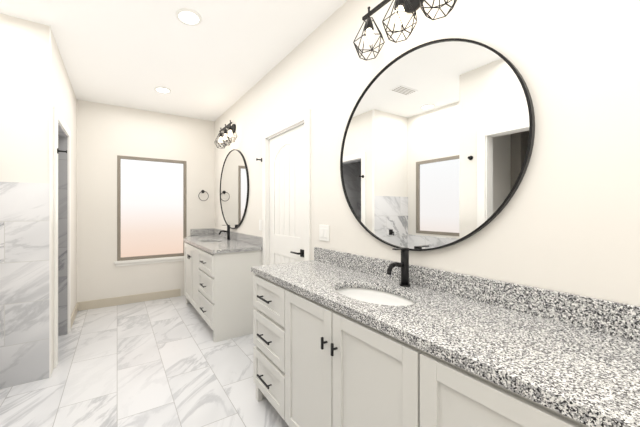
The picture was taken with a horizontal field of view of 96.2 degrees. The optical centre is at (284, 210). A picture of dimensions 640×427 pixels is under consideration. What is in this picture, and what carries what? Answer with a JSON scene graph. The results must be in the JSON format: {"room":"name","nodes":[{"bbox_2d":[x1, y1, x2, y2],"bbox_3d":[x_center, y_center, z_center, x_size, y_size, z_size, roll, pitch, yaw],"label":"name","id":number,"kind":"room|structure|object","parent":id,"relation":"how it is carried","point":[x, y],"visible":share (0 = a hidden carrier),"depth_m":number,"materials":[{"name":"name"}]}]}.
{"room":"bathroom","nodes":[
{"label":"bathroom","id":0,"kind":"room"},
{"bbox_2d":[0,13,29,182],"bbox_3d":[-2.420,-0.070,1.952,1.050,2.740,0.120,0,0,-31],"label":"wall","id":1,"kind":"structure","parent":0,"point":[14,99],"depth_m":2.12,"materials":[{"name":"beige paint"}]},
{"bbox_2d":[0,182,48,388],"bbox_3d":[-2.154,0.545,2.032,0.750,1.510,0.012,0,0,-31],"label":"tile","id":2,"kind":"structure","parent":1,"relation":"attached to","point":[24,283],"depth_m":2.14,"materials":[{"name":"tile"}]},
{"bbox_2d":[30,21,76,373],"bbox_3d":[-2.317,-0.070,2.929,0.120,2.740,1.700,0,0,-31],"label":"wall","id":3,"kind":"structure","parent":0,"point":[63,99],"depth_m":2.27,"materials":[{"name":"beige paint"}]},
{"bbox_2d":[49,25,70,377],"bbox_3d":[-2.123,-0.070,2.618,0.138,2.740,0.994,0,0,-31],"label":"trim","id":4,"kind":"structure","parent":3,"relation":"attached to","point":[60,238],"depth_m":2.96,"materials":[{"name":"white paint"}]},
{"bbox_2d":[71,302,78,326],"bbox_3d":[-2.501,1.245,3.372,0.014,0.110,0.690,0,0,-30],"label":"baseboard","id":5,"kind":"structure","parent":3,"relation":"attached to","point":[76,309],"depth_m":3.39,"materials":[{"name":"beige paint"}]},
{"bbox_2d":[0,295,288,426],"bbox_3d":[-1.221,1.350,1.167,3.880,0.100,6.090,0,0,-31],"label":"floor","id":6,"kind":"structure","parent":0,"point":[166,362],"depth_m":2.19,"materials":[{"name":"tile"}]},
{"bbox_2d":[184,240,261,341],"bbox_3d":[-0.940,0.863,3.693,0.588,0.875,1.778,0,0,-31],"label":"bathroom vanity","id":7,"kind":"object","parent":6,"relation":"on","point":[218,283],"depth_m":2.94,"materials":[{"name":"beige paint"}]},
{"bbox_2d":[184,236,262,255],"bbox_3d":[-0.922,0.408,3.692,0.558,0.035,1.798,0,0,-31],"label":"countertop","id":8,"kind":"structure","parent":7,"relation":"on","point":[219,244],"depth_m":3.18,"materials":[{"name":"grey stone"}]},
{"bbox_2d":[204,240,211,243],"bbox_3d":[-0.959,0.492,3.706,0.348,0.158,0.474,0,0,-31],"label":"sink","id":9,"kind":"object","parent":8,"relation":"in","point":[205,241],"depth_m":3.67,"materials":[{"name":"white ceramic"}]},
{"bbox_2d":[219,225,229,239],"bbox_3d":[-0.804,0.291,3.797,0.160,0.196,0.054,0,0,-31],"label":"faucet","id":10,"kind":"object","parent":8,"relation":"on","point":[228,232],"visible":1,"depth_m":3.81,"materials":[{"name":"black metal"}]},
{"bbox_2d":[251,271,602,426],"bbox_3d":[0.429,0.863,1.367,0.588,0.875,1.680,0,0,-31],"label":"bathroom vanity","id":11,"kind":"object","parent":6,"relation":"on","point":[343,339],"depth_m":1.11,"materials":[{"name":"beige paint"}]},
{"bbox_2d":[251,259,639,426],"bbox_3d":[0.442,0.408,1.375,0.558,0.035,1.720,0,0,-31],"label":"countertop","id":12,"kind":"structure","parent":11,"relation":"on","point":[595,375],"depth_m":0.85,"materials":[{"name":"grey stone"}]},
{"bbox_2d":[331,283,418,310],"bbox_3d":[0.419,0.492,1.367,0.348,0.158,0.473,0,0,-31],"label":"sink","id":13,"kind":"object","parent":12,"relation":"in","point":[380,296],"depth_m":1.52,"materials":[{"name":"white ceramic"}]},
{"bbox_2d":[387,247,409,286],"bbox_3d":[0.577,0.291,1.454,0.160,0.196,0.054,0,0,-31],"label":"faucet","id":14,"kind":"object","parent":12,"relation":"on","point":[404,264],"visible":1,"depth_m":1.46,"materials":[{"name":"black metal"}]},
{"bbox_2d":[77,99,214,301],"bbox_3d":[-1.948,-0.070,4.203,2.050,2.740,0.120,0,0,-31],"label":"wall","id":15,"kind":"structure","parent":0,"point":[107,134],"depth_m":3.94,"materials":[{"name":"beige paint"}]},
{"bbox_2d":[79,289,179,310],"bbox_3d":[-2.142,1.245,4.010,1.280,0.110,0.017,0,0,-30],"label":"baseboard","id":16,"kind":"structure","parent":15,"relation":"attached to","point":[94,304],"depth_m":3.97,"materials":[{"name":"beige paint"}]},
{"bbox_2d":[114,155,186,266],"bbox_3d":[-1.932,0.005,4.163,0.967,1.530,0.105,0,0,-31],"label":"window","id":17,"kind":"structure","parent":15,"relation":"in","point":[151,210],"depth_m":4.15,"materials":[{"name":"white glass"}]},
{"bbox_2d":[192,228,211,235],"bbox_3d":[-1.305,0.339,4.498,0.358,0.102,0.020,0,0,-31],"label":"backsplash","id":18,"kind":"structure","parent":15,"relation":"attached to","point":[195,232],"depth_m":4.47,"materials":[{"name":"grey stone"}]},
{"bbox_2d":[0,0,346,120],"bbox_3d":[-1.221,-1.490,1.167,3.880,0.100,6.090,0,0,-31],"label":"ceiling","id":19,"kind":"structure","parent":0,"point":[219,60],"depth_m":2.47,"materials":[{"name":"white paint"}]},
{"bbox_2d":[154,87,170,93],"bbox_3d":[-1.458,-1.435,3.401,0.184,0.009,0.184,0,0,-31],"label":"recessed light","id":20,"kind":"object","parent":19,"relation":"in","point":[165,90],"visible":1,"depth_m":3.40,"materials":[{"name":"white paint"}]},
{"bbox_2d":[176,8,201,25],"bbox_3d":[-0.715,-1.435,2.120,0.184,0.009,0.184,0,0,-31],"label":"recessed light","id":21,"kind":"object","parent":19,"relation":"in","point":[189,17],"visible":1,"depth_m":2.11,"materials":[{"name":"white paint"}]},
{"bbox_2d":[215,0,639,305],"bbox_3d":[0.399,-0.070,2.121,0.120,2.740,6.090,0,0,-31],"label":"wall","id":22,"kind":"structure","parent":0,"point":[566,219],"depth_m":1.08,"materials":[{"name":"beige paint"}]},
{"bbox_2d":[214,120,236,148],"bbox_3d":[-0.769,-1.014,3.783,0.203,0.297,0.561,0,0,-31],"label":"sconce","id":23,"kind":"object","parent":22,"relation":"attached to","point":[230,133],"visible":1,"depth_m":3.75,"materials":[{"name":"black metal"}]},
{"bbox_2d":[220,149,248,228],"bbox_3d":[-0.707,-0.285,3.854,0.024,1.065,1.065,0,0,-31],"label":"mirror","id":24,"kind":"object","parent":22,"relation":"attached to","point":[234,188],"visible":1,"depth_m":3.79,"materials":[{"name":"black mirror"}]},
{"bbox_2d":[212,228,262,247],"bbox_3d":[-0.690,0.339,3.828,0.020,0.102,1.798,0,0,-31],"label":"backsplash","id":25,"kind":"structure","parent":22,"relation":"attached to","point":[247,239],"depth_m":3.53,"materials":[{"name":"grey stone"}]},
{"bbox_2d":[259,220,261,230],"bbox_3d":[-0.268,0.160,3.127,0.008,0.116,0.072,0,0,-31],"label":"electrical outlet plate","id":26,"kind":"object","parent":22,"relation":"attached to","point":[260,224],"visible":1,"depth_m":3.12,"materials":[{"name":"white plastic"}]},
{"bbox_2d":[269,124,303,264],"bbox_3d":[0.005,0.272,2.710,0.111,2.032,0.703,0,0,-31],"label":"door","id":27,"kind":"structure","parent":22,"relation":"in","point":[286,197],"depth_m":2.70,"materials":[{"name":"white paint"}]},
{"bbox_2d":[262,109,310,265],"bbox_3d":[0.035,0.235,2.722,0.138,2.130,0.865,0,0,-31],"label":"door frame","id":28,"kind":"structure","parent":22,"relation":"attached to","point":[302,118],"depth_m":2.54,"materials":[{"name":"white paint"}]},
{"bbox_2d":[319,225,328,240],"bbox_3d":[0.296,0.170,2.165,0.010,0.120,0.116,0,0,-31],"label":"switch plate","id":29,"kind":"object","parent":22,"relation":"attached to","point":[323,232],"visible":1,"depth_m":2.16,"materials":[{"name":"white plastic"}]},
{"bbox_2d":[353,0,456,60],"bbox_3d":[0.602,-1.029,1.457,0.203,0.297,0.591,0,0,-31],"label":"sconce","id":30,"kind":"object","parent":22,"relation":"attached to","point":[401,7],"visible":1,"depth_m":1.49,"materials":[{"name":"black metal"}]},
{"bbox_2d":[340,38,534,250],"bbox_3d":[0.663,-0.320,1.528,0.024,1.065,1.065,0,0,-31],"label":"mirror","id":31,"kind":"object","parent":22,"relation":"attached to","point":[437,144],"visible":0.98,"depth_m":1.39,"materials":[{"name":"black mirror"}]},
{"bbox_2d":[315,247,639,342],"bbox_3d":[0.674,0.339,1.511,0.020,0.102,1.720,0,0,-31],"label":"backsplash","id":32,"kind":"structure","parent":22,"relation":"attached to","point":[616,318],"depth_m":1.11,"materials":[{"name":"grey stone"}]}
]}

